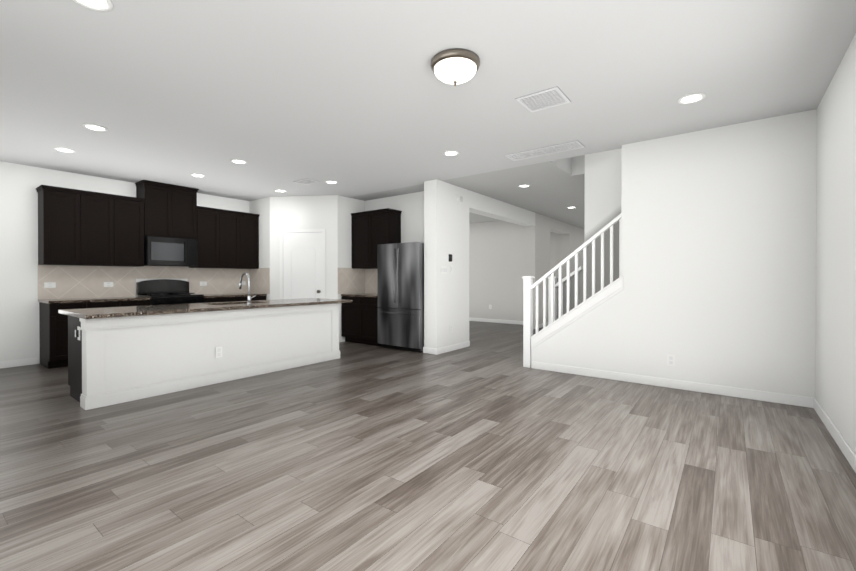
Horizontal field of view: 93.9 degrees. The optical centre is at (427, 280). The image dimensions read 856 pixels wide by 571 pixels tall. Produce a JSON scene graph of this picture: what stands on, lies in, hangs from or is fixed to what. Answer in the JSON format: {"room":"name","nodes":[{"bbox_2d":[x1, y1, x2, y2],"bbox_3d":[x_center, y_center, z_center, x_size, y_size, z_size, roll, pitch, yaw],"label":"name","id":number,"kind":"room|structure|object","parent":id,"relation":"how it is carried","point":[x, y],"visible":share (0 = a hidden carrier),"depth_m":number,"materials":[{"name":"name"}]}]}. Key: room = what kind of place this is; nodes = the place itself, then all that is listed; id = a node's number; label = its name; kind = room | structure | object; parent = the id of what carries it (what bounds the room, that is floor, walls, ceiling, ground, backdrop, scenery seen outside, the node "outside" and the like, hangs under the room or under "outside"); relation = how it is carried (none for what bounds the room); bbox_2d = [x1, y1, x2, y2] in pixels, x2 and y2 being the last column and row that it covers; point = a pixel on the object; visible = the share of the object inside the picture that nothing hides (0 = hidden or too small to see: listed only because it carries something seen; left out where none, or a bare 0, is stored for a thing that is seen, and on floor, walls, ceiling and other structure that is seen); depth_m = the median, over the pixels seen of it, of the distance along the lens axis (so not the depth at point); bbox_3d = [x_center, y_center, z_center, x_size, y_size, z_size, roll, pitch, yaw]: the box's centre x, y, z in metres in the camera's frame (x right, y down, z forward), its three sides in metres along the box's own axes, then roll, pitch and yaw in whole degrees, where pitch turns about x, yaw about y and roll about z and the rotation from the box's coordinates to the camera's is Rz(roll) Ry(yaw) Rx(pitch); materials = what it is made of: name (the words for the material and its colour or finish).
{"room":"empty living room","nodes":[
{"label":"empty living room","id":0,"kind":"room"},
{"bbox_2d":[0,161,248,363],"bbox_3d":[-2.221,-0.234,9.975,0.150,2.745,13.800,0,0,37],"label":"wall","id":1,"kind":"structure","parent":0,"point":[19,309],"depth_m":5.47,"materials":[{"name":"paint"}]},
{"bbox_2d":[0,357,37,368],"bbox_3d":[-5.878,1.118,4.999,0.014,0.095,1.440,0,0,37],"label":"baseboard","id":2,"kind":"structure","parent":1,"relation":"attached to","point":[28,361],"depth_m":5.42,"materials":[{"name":"white wood"}]},
{"bbox_2d":[36,185,87,265],"bbox_3d":[-5.168,-0.753,5.647,0.353,1.060,0.446,0,0,37],"label":"upper cabinet","id":3,"kind":"object","parent":1,"relation":"attached to","point":[82,227],"depth_m":5.53,"materials":[{"name":"brown wood"}]},
{"bbox_2d":[88,192,119,265],"bbox_3d":[-4.953,-0.755,5.931,0.353,1.060,0.506,0,0,37],"label":"upper cabinet","id":4,"kind":"object","parent":1,"relation":"attached to","point":[103,208],"depth_m":5.89,"materials":[{"name":"brown wood"}]},
{"bbox_2d":[120,196,143,266],"bbox_3d":[-4.739,-0.756,6.216,0.353,1.060,0.446,0,0,37],"label":"upper cabinet","id":5,"kind":"object","parent":1,"relation":"attached to","point":[131,208],"depth_m":6.16,"materials":[{"name":"brown wood"}]},
{"bbox_2d":[38,265,249,298],"bbox_3d":[-4.515,-0.003,6.805,0.008,0.516,3.085,0,0,37],"label":"backsplash","id":6,"kind":"structure","parent":1,"relation":"attached to","point":[73,281],"depth_m":6.33,"materials":[{"name":"tile"}]},
{"bbox_2d":[44,282,55,287],"bbox_3d":[-5.362,0.061,5.669,0.007,0.084,0.120,0,0,37],"label":"outlet","id":7,"kind":"object","parent":6,"relation":"attached to","point":[49,284],"visible":1,"depth_m":5.67,"materials":[{"name":"white plastic"}]},
{"bbox_2d":[104,282,112,286],"bbox_3d":[-4.959,0.059,6.204,0.007,0.084,0.120,0,0,37],"label":"outlet","id":8,"kind":"object","parent":6,"relation":"attached to","point":[108,284],"visible":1,"depth_m":6.20,"materials":[{"name":"white plastic"}]},
{"bbox_2d":[200,281,206,285],"bbox_3d":[-4.115,0.053,7.322,0.007,0.084,0.120,0,0,37],"label":"outlet","id":9,"kind":"object","parent":6,"relation":"attached to","point":[202,283],"visible":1,"depth_m":7.32,"materials":[{"name":"white plastic"}]},
{"bbox_2d":[136,180,175,237],"bbox_3d":[-4.467,-1.146,6.574,0.353,0.876,0.448,0,0,37],"label":"upper cabinet","id":10,"kind":"object","parent":1,"relation":"attached to","point":[159,198],"depth_m":6.45,"materials":[{"name":"brown wood"}]},
{"bbox_2d":[144,236,197,266],"bbox_3d":[-4.330,-0.477,6.679,0.447,0.457,0.740,0,0,37],"label":"microwave","id":11,"kind":"object","parent":10,"relation":"attached to","point":[163,251],"visible":0.96,"depth_m":6.52,"materials":[{"name":"black metal"}]},
{"bbox_2d":[176,185,199,239],"bbox_3d":[-4.270,-1.148,6.835,0.353,0.876,0.448,0,0,37],"label":"upper cabinet","id":12,"kind":"object","parent":1,"relation":"attached to","point":[187,210],"depth_m":6.79,"materials":[{"name":"brown wood"}]},
{"bbox_2d":[189,206,223,267],"bbox_3d":[-4.001,-0.761,7.194,0.353,1.060,0.438,0,0,37],"label":"upper cabinet","id":13,"kind":"object","parent":1,"relation":"attached to","point":[210,246],"depth_m":7.10,"materials":[{"name":"brown wood"}]},
{"bbox_2d":[224,210,243,267],"bbox_3d":[-3.791,-0.763,7.472,0.353,1.060,0.498,0,0,37],"label":"upper cabinet","id":14,"kind":"object","parent":1,"relation":"attached to","point":[233,221],"depth_m":7.43,"materials":[{"name":"brown wood"}]},
{"bbox_2d":[244,212,259,267],"bbox_3d":[-3.581,-0.764,7.750,0.353,1.060,0.438,0,0,37],"label":"upper cabinet","id":15,"kind":"object","parent":1,"relation":"attached to","point":[251,221],"depth_m":7.71,"materials":[{"name":"brown wood"}]},
{"bbox_2d":[249,195,364,341],"bbox_3d":[-2.426,-0.223,8.018,1.880,2.745,1.370,0,0,37],"label":"wall","id":16,"kind":"structure","parent":0,"point":[304,246],"depth_m":7.53,"materials":[{"name":"paint"}]},
{"bbox_2d":[250,268,269,292],"bbox_3d":[-3.288,0.001,7.807,0.700,0.496,0.008,0,0,37],"label":"backsplash","id":17,"kind":"structure","parent":16,"relation":"attached to","point":[260,277],"depth_m":7.78,"materials":[{"name":"tile"}]},
{"bbox_2d":[338,268,365,293],"bbox_3d":[-1.475,0.002,7.712,0.008,0.496,0.685,0,0,37],"label":"backsplash","id":18,"kind":"structure","parent":16,"relation":"attached to","point":[350,280],"depth_m":7.71,"materials":[{"name":"tile"}]},
{"bbox_2d":[365,191,423,293],"bbox_3d":[-1.205,-0.224,8.043,3.800,2.745,0.140,0,0,37],"label":"wall","id":19,"kind":"structure","parent":0,"point":[410,206],"depth_m":7.31,"materials":[{"name":"paint"}]},
{"bbox_2d":[366,269,377,292],"bbox_3d":[-0.879,0.002,7.704,0.970,0.496,0.008,0,0,37],"label":"backsplash","id":20,"kind":"structure","parent":19,"relation":"attached to","point":[371,274],"depth_m":7.88,"materials":[{"name":"tile"}]},
{"bbox_2d":[351,208,401,268],"bbox_3d":[-1.008,-0.763,7.566,1.029,1.060,0.375,0,0,37],"label":"upper cabinet","id":21,"kind":"object","parent":19,"relation":"attached to","point":[371,230],"visible":0.85,"depth_m":7.40,"materials":[{"name":"brown wood"}]},
{"bbox_2d":[0,321,855,570],"bbox_3d":[1.332,1.211,7.677,9.300,0.120,15.400,0,0,37],"label":"floor","id":22,"kind":"structure","parent":0,"point":[485,450],"depth_m":2.43,"materials":[{"name":"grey laminate"}]},
{"bbox_2d":[38,301,93,368],"bbox_3d":[-5.057,0.730,5.580,0.618,0.865,0.440,0,0,37],"label":"base cabinet","id":23,"kind":"object","parent":22,"relation":"on","point":[53,327],"depth_m":5.33,"materials":[{"name":"wood"}]},
{"bbox_2d":[42,297,149,304],"bbox_3d":[-4.845,0.278,5.847,0.633,0.035,1.157,0,0,37],"label":"countertop","id":24,"kind":"structure","parent":23,"relation":"on","point":[70,301],"depth_m":5.60,"materials":[{"name":"brown stone"}]},
{"bbox_2d":[94,301,125,307],"bbox_3d":[-4.847,0.728,5.859,0.618,0.865,0.500,0,0,37],"label":"base cabinet","id":25,"kind":"object","parent":22,"relation":"on","point":[97,304],"depth_m":5.72,"materials":[{"name":"wood"}]},
{"bbox_2d":[126,301,149,306],"bbox_3d":[-4.636,0.727,6.139,0.618,0.865,0.440,0,0,37],"label":"base cabinet","id":26,"kind":"object","parent":22,"relation":"on","point":[128,303],"depth_m":6.00,"materials":[{"name":"wood"}]},
{"bbox_2d":[136,279,203,304],"bbox_3d":[-4.231,0.557,6.597,0.707,1.160,0.768,0,0,37],"label":"range","id":27,"kind":"object","parent":22,"relation":"on","point":[164,291],"visible":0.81,"depth_m":6.59,"materials":[{"name":"black metal"}]},
{"bbox_2d":[62,301,339,409],"bbox_3d":[-2.518,0.750,5.030,0.798,0.831,2.969,0,0,37],"label":"kitchen island","id":28,"kind":"object","parent":22,"relation":"on","point":[117,355],"depth_m":4.31,"materials":[{"name":"white paint"}]},
{"bbox_2d":[58,298,345,320],"bbox_3d":[-2.492,0.315,5.106,1.005,0.037,3.145,0,0,37],"label":"island countertop","id":29,"kind":"structure","parent":28,"relation":"on","point":[151,310],"depth_m":4.41,"materials":[{"name":"stone"}]},
{"bbox_2d":[204,297,229,302],"bbox_3d":[-3.900,0.721,7.113,0.618,0.865,0.442,0,0,37],"label":"base cabinet","id":30,"kind":"object","parent":22,"relation":"on","point":[206,299],"depth_m":6.91,"materials":[{"name":"wood"}]},
{"bbox_2d":[204,293,265,296],"bbox_3d":[-3.683,0.270,7.386,0.633,0.035,1.148,0,0,37],"label":"countertop","id":31,"kind":"structure","parent":30,"relation":"on","point":[237,294],"depth_m":7.32,"materials":[{"name":"brown stone"}]},
{"bbox_2d":[230,297,247,301],"bbox_3d":[-3.688,0.720,7.394,0.618,0.865,0.502,0,0,37],"label":"base cabinet","id":32,"kind":"object","parent":22,"relation":"on","point":[232,299],"depth_m":7.23,"materials":[{"name":"wood"}]},
{"bbox_2d":[251,297,265,300],"bbox_3d":[-3.476,0.719,7.675,0.618,0.865,0.442,0,0,37],"label":"base cabinet","id":33,"kind":"object","parent":22,"relation":"on","point":[255,298],"depth_m":7.53,"materials":[{"name":"wood"}]},
{"bbox_2d":[341,293,381,346],"bbox_3d":[-1.062,0.702,7.453,0.960,0.900,0.633,0,0,37],"label":"base cabinet","id":34,"kind":"object","parent":22,"relation":"on","point":[359,318],"visible":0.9,"depth_m":7.21,"materials":[{"name":"wood"}]},
{"bbox_2d":[377,242,423,351],"bbox_3d":[-0.339,0.268,6.835,0.910,1.775,0.709,0,0,37],"label":"fridge","id":35,"kind":"object","parent":22,"relation":"on","point":[400,269],"visible":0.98,"depth_m":6.54,"materials":[{"name":"silver metal"}]},
{"bbox_2d":[0,0,855,228],"bbox_3d":[1.333,-2.269,7.626,8.640,1.350,14.650,0,0,37],"label":"ceiling","id":36,"kind":"structure","parent":0,"point":[352,98],"depth_m":3.22,"materials":[{"name":"paint"}]},
{"bbox_2d":[53,147,75,152],"bbox_3d":[-4.383,-1.574,4.821,0.206,0.010,0.206,0,0,37],"label":"recessed light","id":37,"kind":"object","parent":36,"relation":"in","point":[62,149],"visible":1,"depth_m":4.81,"materials":[{"name":"white plastic"}]},
{"bbox_2d":[73,0,112,11],"bbox_3d":[-1.876,-1.560,2.216,0.206,0.010,0.206,0,0,37],"label":"recessed light","id":38,"kind":"object","parent":36,"relation":"in","point":[102,5],"visible":1,"depth_m":2.26,"materials":[{"name":"white plastic"}]},
{"bbox_2d":[82,124,107,131],"bbox_3d":[-3.419,-1.570,4.106,0.206,0.010,0.206,0,0,37],"label":"recessed light","id":39,"kind":"object","parent":36,"relation":"in","point":[94,127],"visible":1,"depth_m":4.10,"materials":[{"name":"white plastic"}]},
{"bbox_2d":[190,173,205,176],"bbox_3d":[-3.455,-1.580,6.000,0.206,0.010,0.206,0,0,37],"label":"recessed light","id":40,"kind":"object","parent":36,"relation":"in","point":[197,175],"visible":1,"depth_m":6.00,"materials":[{"name":"white plastic"}]},
{"bbox_2d":[230,159,246,163],"bbox_3d":[-2.507,-1.576,5.298,0.206,0.010,0.206,0,0,37],"label":"recessed light","id":41,"kind":"object","parent":36,"relation":"in","point":[238,161],"visible":0.96,"depth_m":5.29,"materials":[{"name":"white plastic"}]},
{"bbox_2d":[294,179,318,184],"bbox_3d":[-1.948,-1.583,6.404,0.348,0.008,0.248,0,0,37],"label":"ceiling vent","id":42,"kind":"object","parent":36,"relation":"in","point":[306,181],"visible":0.96,"depth_m":6.38,"materials":[{"name":"white metal"}]},
{"bbox_2d":[325,181,337,183],"bbox_3d":[-1.552,-1.582,6.431,0.206,0.010,0.206,0,0,37],"label":"recessed light","id":43,"kind":"object","parent":36,"relation":"in","point":[332,182],"visible":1,"depth_m":6.44,"materials":[{"name":"white plastic"}]},
{"bbox_2d":[443,150,458,155],"bbox_3d":[0.284,-1.574,4.945,0.206,0.010,0.206,0,0,37],"label":"recessed light","id":44,"kind":"object","parent":36,"relation":"in","point":[451,153],"visible":1,"depth_m":4.95,"materials":[{"name":"white plastic"}]},
{"bbox_2d":[431,48,479,85],"bbox_3d":[0.196,-1.482,2.870,0.356,0.172,0.356,0,0,37],"label":"flush ceiling light","id":45,"kind":"object","parent":36,"relation":"attached to","point":[454,66],"visible":1,"depth_m":2.77,"materials":[{"name":"white glass"}]},
{"bbox_2d":[518,184,530,187],"bbox_3d":[1.611,-1.584,6.687,0.206,0.010,0.206,0,0,37],"label":"recessed light","id":46,"kind":"object","parent":36,"relation":"in","point":[524,185],"visible":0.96,"depth_m":6.65,"materials":[{"name":"white plastic"}]},
{"bbox_2d":[515,86,570,112],"bbox_3d":[1.004,-1.568,3.475,0.368,0.008,0.348,0,0,37],"label":"ceiling vent","id":47,"kind":"object","parent":36,"relation":"in","point":[545,99],"visible":1,"depth_m":3.46,"materials":[{"name":"white metal"}]},
{"bbox_2d":[504,140,584,160],"bbox_3d":[1.408,-1.575,4.874,0.908,0.008,0.288,0,0,37],"label":"ceiling vent","id":48,"kind":"object","parent":36,"relation":"in","point":[557,148],"visible":1,"depth_m":4.84,"materials":[{"name":"white metal"}]},
{"bbox_2d":[677,93,705,103],"bbox_3d":[2.271,-1.567,3.445,0.206,0.010,0.206,0,0,37],"label":"recessed light","id":49,"kind":"object","parent":36,"relation":"in","point":[691,98],"visible":1,"depth_m":3.44,"materials":[{"name":"white plastic"}]},
{"bbox_2d":[469,221,524,320],"bbox_3d":[1.265,-0.241,11.315,3.800,2.745,0.140,0,0,37],"label":"wall","id":50,"kind":"structure","parent":0,"point":[496,261],"depth_m":10.78,"materials":[{"name":"paint"}]},
{"bbox_2d":[469,317,522,324],"bbox_3d":[1.218,1.085,11.261,3.800,0.095,0.014,0,0,37],"label":"baseboard","id":51,"kind":"structure","parent":50,"relation":"attached to","point":[470,319],"depth_m":10.78,"materials":[{"name":"white wood"}]},
{"bbox_2d":[424,179,584,348],"bbox_3d":[2.733,-0.233,9.900,0.250,2.745,8.950,0,0,37],"label":"wall","id":52,"kind":"structure","parent":0,"point":[446,234],"depth_m":6.75,"materials":[{"name":"paint"}]},
{"bbox_2d":[441,266,446,273],"bbox_3d":[0.253,-0.172,6.398,0.008,0.120,0.170,0,0,37],"label":"light switch","id":53,"kind":"object","parent":52,"relation":"attached to","point":[443,269],"visible":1,"depth_m":6.40,"materials":[{"name":"white plastic"}]},
{"bbox_2d":[435,341,469,354],"bbox_3d":[0.434,1.109,6.641,0.014,0.095,0.994,0,0,37],"label":"baseboard","id":54,"kind":"structure","parent":52,"relation":"attached to","point":[465,344],"depth_m":6.57,"materials":[{"name":"white wood"}]},
{"bbox_2d":[457,195,462,203],"bbox_3d":[0.544,-1.372,6.748,0.043,0.125,0.140,0,0,37],"label":"door chime","id":55,"kind":"object","parent":52,"relation":"attached to","point":[460,199],"visible":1,"depth_m":6.72,"materials":[{"name":"white plastic"}]},
{"bbox_2d":[550,232,560,269],"bbox_3d":[2.831,-0.252,13.391,3.800,2.745,0.140,0,0,37],"label":"wall","id":56,"kind":"structure","parent":0,"point":[555,239],"depth_m":12.44,"materials":[{"name":"paint"}]},
{"bbox_2d":[584,154,591,298],"bbox_3d":[4.806,-0.854,9.116,0.120,3.995,8.100,0,0,37],"label":"wall","id":57,"kind":"structure","parent":0,"point":[588,157],"depth_m":5.88,"materials":[{"name":"paint"}]},
{"bbox_2d":[592,148,621,292],"bbox_3d":[3.345,-0.834,5.220,2.220,3.995,0.120,0,0,37],"label":"wall","id":58,"kind":"structure","parent":0,"point":[603,181],"depth_m":5.74,"materials":[{"name":"paint"}]},
{"bbox_2d":[531,109,816,397],"bbox_3d":[2.505,-0.830,4.539,2.740,3.995,0.120,0,0,37],"label":"wall","id":59,"kind":"structure","parent":0,"point":[718,248],"depth_m":4.12,"materials":[{"name":"paint"}]},
{"bbox_2d":[667,354,674,365],"bbox_3d":[2.650,0.869,4.358,0.075,0.120,0.007,0,0,37],"label":"outlet","id":60,"kind":"object","parent":59,"relation":"attached to","point":[670,360],"visible":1,"depth_m":4.36,"materials":[{"name":"white plastic"}]},
{"bbox_2d":[532,361,811,407],"bbox_3d":[2.459,1.120,4.497,2.690,0.095,0.018,0,0,37],"label":"baseboard","id":61,"kind":"structure","parent":59,"relation":"attached to","point":[803,401],"depth_m":4.28,"materials":[{"name":"white wood"}]},
{"bbox_2d":[815,34,855,453],"bbox_3d":[2.387,-0.817,1.984,0.150,3.995,6.600,0,0,37],"label":"wall","id":62,"kind":"structure","parent":0,"point":[835,372],"depth_m":2.93,"materials":[{"name":"paint"}]},
{"bbox_2d":[812,398,855,472],"bbox_3d":[1.945,1.136,1.545,0.014,0.095,5.350,0,0,37],"label":"baseboard","id":63,"kind":"structure","parent":62,"relation":"attached to","point":[836,435],"depth_m":2.88,"materials":[{"name":"white wood"}]},
{"bbox_3d":[2.774,0.215,4.938,2.665,1.900,0.826,0,0,37],"label":"stair steps","id":64,"kind":"structure","parent":0,"visible":0},
{"bbox_2d":[522,214,622,367],"bbox_3d":[1.801,0.175,5.063,1.249,1.979,0.160,0,0,37],"label":"stair railing","id":65,"kind":"object","parent":64,"relation":"attached to","point":[569,302],"visible":0.81,"depth_m":4.96,"materials":[{"name":"white wood"}]}
]}

